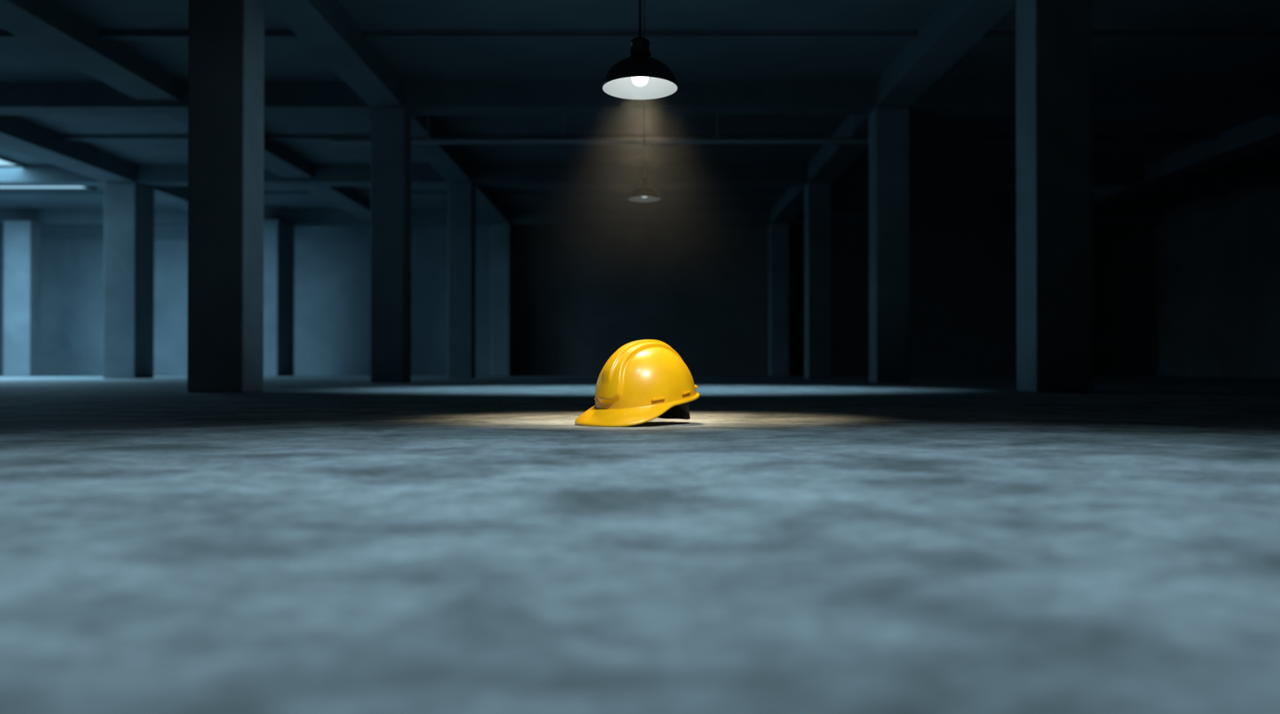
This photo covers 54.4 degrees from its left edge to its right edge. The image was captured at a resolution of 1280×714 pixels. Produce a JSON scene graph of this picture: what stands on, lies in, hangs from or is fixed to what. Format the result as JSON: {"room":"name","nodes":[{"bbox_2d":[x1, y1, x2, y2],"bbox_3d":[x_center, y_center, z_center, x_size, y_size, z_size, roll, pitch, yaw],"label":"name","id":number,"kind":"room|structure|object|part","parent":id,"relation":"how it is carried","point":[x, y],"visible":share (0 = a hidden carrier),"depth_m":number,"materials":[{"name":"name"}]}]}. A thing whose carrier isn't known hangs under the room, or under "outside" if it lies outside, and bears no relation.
{"room":"empty warehouse","nodes":[
{"label":"empty warehouse","id":0,"kind":"room"},
{"bbox_2d":[0,226,4,376],"bbox_3d":[-11.600,-1.201,9.511,0.200,2.850,27.000,0,-1,0],"label":"wall","id":1,"kind":"structure","parent":0,"point":[2,228],"depth_m":22.43,"materials":[{"name":"concrete"}]},
{"bbox_2d":[40,226,490,375],"bbox_3d":[-1.250,-1.080,23.110,20.500,2.850,0.200,0,-1,0],"label":"wall","id":2,"kind":"structure","parent":0,"point":[332,299],"depth_m":23.01,"materials":[{"name":"concrete"}]},
{"bbox_2d":[330,115,868,144],"bbox_3d":[-0.250,-2.403,12.922,5.900,0.385,0.070,0,-1,0],"label":"conduit","id":3,"kind":"object","parent":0,"point":[335,140],"depth_m":12.89,"materials":[{"name":"grey metal"}]},
{"bbox_2d":[0,375,1279,713],"bbox_3d":[-1.250,0.324,9.498,20.500,0.200,27.000,0,-1,0],"label":"floor","id":4,"kind":"structure","parent":0,"point":[300,544],"depth_m":0.98,"materials":[{"name":"concrete"}]},
{"bbox_2d":[3,220,40,376],"bbox_3d":[-10.425,-0.979,21.000,0.450,2.610,0.380,0,-1,0],"label":"concrete column","id":5,"kind":"structure","parent":4,"relation":"on","point":[22,238],"depth_m":20.81,"materials":[{"name":"concrete"}]},
{"bbox_2d":[103,182,154,378],"bbox_3d":[-6.910,-1.016,16.840,0.420,2.610,0.660,0,-1,0],"label":"concrete column","id":6,"kind":"structure","parent":4,"relation":"on","point":[128,206],"depth_m":16.52,"materials":[{"name":"concrete"}]},
{"bbox_2d":[187,0,264,392],"bbox_3d":[-2.390,-1.101,7.200,0.320,2.610,0.380,0,-1,0],"label":"concrete column","id":7,"kind":"structure","parent":4,"relation":"on","point":[226,37],"depth_m":7.01,"materials":[{"name":"grey concrete"}]},
{"bbox_2d":[263,219,294,376],"bbox_3d":[-6.225,-0.978,21.110,0.450,2.610,1.000,0,-1,0],"label":"concrete column","id":8,"kind":"structure","parent":4,"relation":"on","point":[278,235],"depth_m":20.67,"materials":[{"name":"grey concrete"}]},
{"bbox_2d":[369,106,411,382],"bbox_3d":[-2.390,-1.059,11.950,0.320,2.610,0.380,0,-1,0],"label":"concrete column","id":9,"kind":"structure","parent":4,"relation":"on","point":[390,126],"depth_m":11.76,"materials":[{"name":"grey concrete"}]},
{"bbox_2d":[448,182,475,378],"bbox_3d":[-2.390,-1.017,16.700,0.320,2.610,0.380,0,-1,0],"label":"concrete column","id":10,"kind":"structure","parent":4,"relation":"on","point":[461,195],"depth_m":16.51,"materials":[{"name":"grey concrete"}]},
{"bbox_2d":[490,223,511,376],"bbox_3d":[-2.390,-0.975,21.450,0.320,2.610,0.380,0,-1,0],"label":"concrete column","id":11,"kind":"structure","parent":4,"relation":"on","point":[500,233],"depth_m":21.26,"materials":[{"name":"grey concrete"}]},
{"bbox_2d":[574,339,699,426],"bbox_3d":[-0.001,0.061,3.103,0.251,0.212,0.337,0,-1,44],"label":"hard hat","id":12,"kind":"object","parent":4,"relation":"on","point":[642,381],"visible":1,"depth_m":3.02,"materials":[{"name":"yellow plastic"}]},
{"bbox_2d":[768,223,789,376],"bbox_3d":[2.390,-0.975,21.450,0.320,2.610,0.380,0,-1,0],"label":"concrete column","id":13,"kind":"structure","parent":4,"relation":"on","point":[778,233],"depth_m":21.26,"materials":[{"name":"grey concrete"}]},
{"bbox_2d":[804,182,831,378],"bbox_3d":[2.390,-1.017,16.700,0.320,2.610,0.380,0,-1,0],"label":"concrete column","id":14,"kind":"structure","parent":4,"relation":"on","point":[817,195],"depth_m":16.51,"materials":[{"name":"grey concrete"}]},
{"bbox_2d":[868,106,910,382],"bbox_3d":[2.390,-1.059,11.950,0.320,2.610,0.380,0,-1,0],"label":"concrete column","id":15,"kind":"structure","parent":4,"relation":"on","point":[888,126],"depth_m":11.76,"materials":[{"name":"grey concrete"}]},
{"bbox_2d":[1015,0,1092,392],"bbox_3d":[2.390,-1.101,7.200,0.320,2.610,0.380,0,-1,0],"label":"concrete column","id":16,"kind":"structure","parent":4,"relation":"on","point":[1053,37],"depth_m":7.01,"materials":[{"name":"grey concrete"}]},
{"bbox_2d":[0,0,1279,226],"bbox_3d":[-1.250,-2.506,9.523,20.500,0.240,27.000,0,-1,0],"label":"ceiling","id":17,"kind":"structure","parent":0,"point":[129,85],"depth_m":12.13,"materials":[{"name":"grey concrete"}]},
{"bbox_2d":[0,155,26,167],"bbox_3d":[-9.650,-2.545,16.398,3.000,0.040,1.650,0,-1,0],"label":"skylight","id":18,"kind":"object","parent":17,"relation":"attached to","point":[3,160],"visible":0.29,"depth_m":16.27,"materials":[{"name":"clear glass"}]},
{"bbox_3d":[-9.650,-2.556,16.398,2.900,0.013,1.550,0,-1,0],"label":"glass","id":19,"kind":"part","parent":18,"relation":"part of","materials":[{"name":"teal"}]},
{"bbox_2d":[0,186,97,190],"bbox_3d":[-9.650,-2.531,17.973,3.000,0.040,1.400,0,-1,0],"label":"skylight","id":20,"kind":"object","parent":17,"relation":"attached to","point":[2,188],"visible":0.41,"depth_m":18.62,"materials":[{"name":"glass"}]},
{"bbox_3d":[-9.650,-2.542,17.973,2.900,0.013,1.300,0,-1,0],"label":"glass","id":21,"kind":"part","parent":20,"relation":"part of","materials":[{"name":"teal"}]},
{"bbox_2d":[601,0,678,99],"bbox_3d":[0.000,-1.707,3.453,0.210,1.945,0.210,0,-1,0],"label":"pendant lamp","id":22,"kind":"object","parent":17,"relation":"hanging from","point":[638,76],"visible":1,"depth_m":3.43,"materials":[{"name":"grey metal"}]},
{"bbox_3d":[0.000,-0.816,3.451,0.210,0.145,0.210,0,-6,0],"label":"lamp shade","id":23,"kind":"part","parent":22,"relation":"part of","materials":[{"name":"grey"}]},
{"bbox_3d":[0.000,-0.788,3.449,0.048,0.073,0.048,0,-6,0],"label":"bulb","id":24,"kind":"part","parent":22,"relation":"part of","materials":[{"name":"white glass"}]},
{"bbox_2d":[627,0,660,202],"bbox_3d":[0.020,-1.687,5.668,0.150,1.945,0.149,0,-1,0],"label":"pendant lamp","id":25,"kind":"object","parent":17,"relation":"hanging from","point":[644,193],"visible":1,"depth_m":5.65,"materials":[{"name":"grey metal"}]},
{"bbox_3d":[0.020,-0.770,5.662,0.150,0.103,0.150,0,-4,0],"label":"lamp shade","id":26,"kind":"part","parent":25,"relation":"part of","materials":[{"name":"grey metal"}]},
{"bbox_2d":[511,226,1155,376],"bbox_3d":[3.350,-1.092,21.785,11.300,2.850,0.150,0,-1,0],"label":"wall partition","id":27,"kind":"structure","parent":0,"point":[580,295],"depth_m":21.71,"materials":[{"name":"grey concrete"}]},
{"bbox_2d":[1155,186,1279,377],"bbox_3d":[9.100,-1.201,9.511,0.200,2.850,27.000,0,-1,0],"label":"wall","id":28,"kind":"structure","parent":0,"point":[1218,256],"depth_m":19.31,"materials":[{"name":"grey concrete"}]}
]}

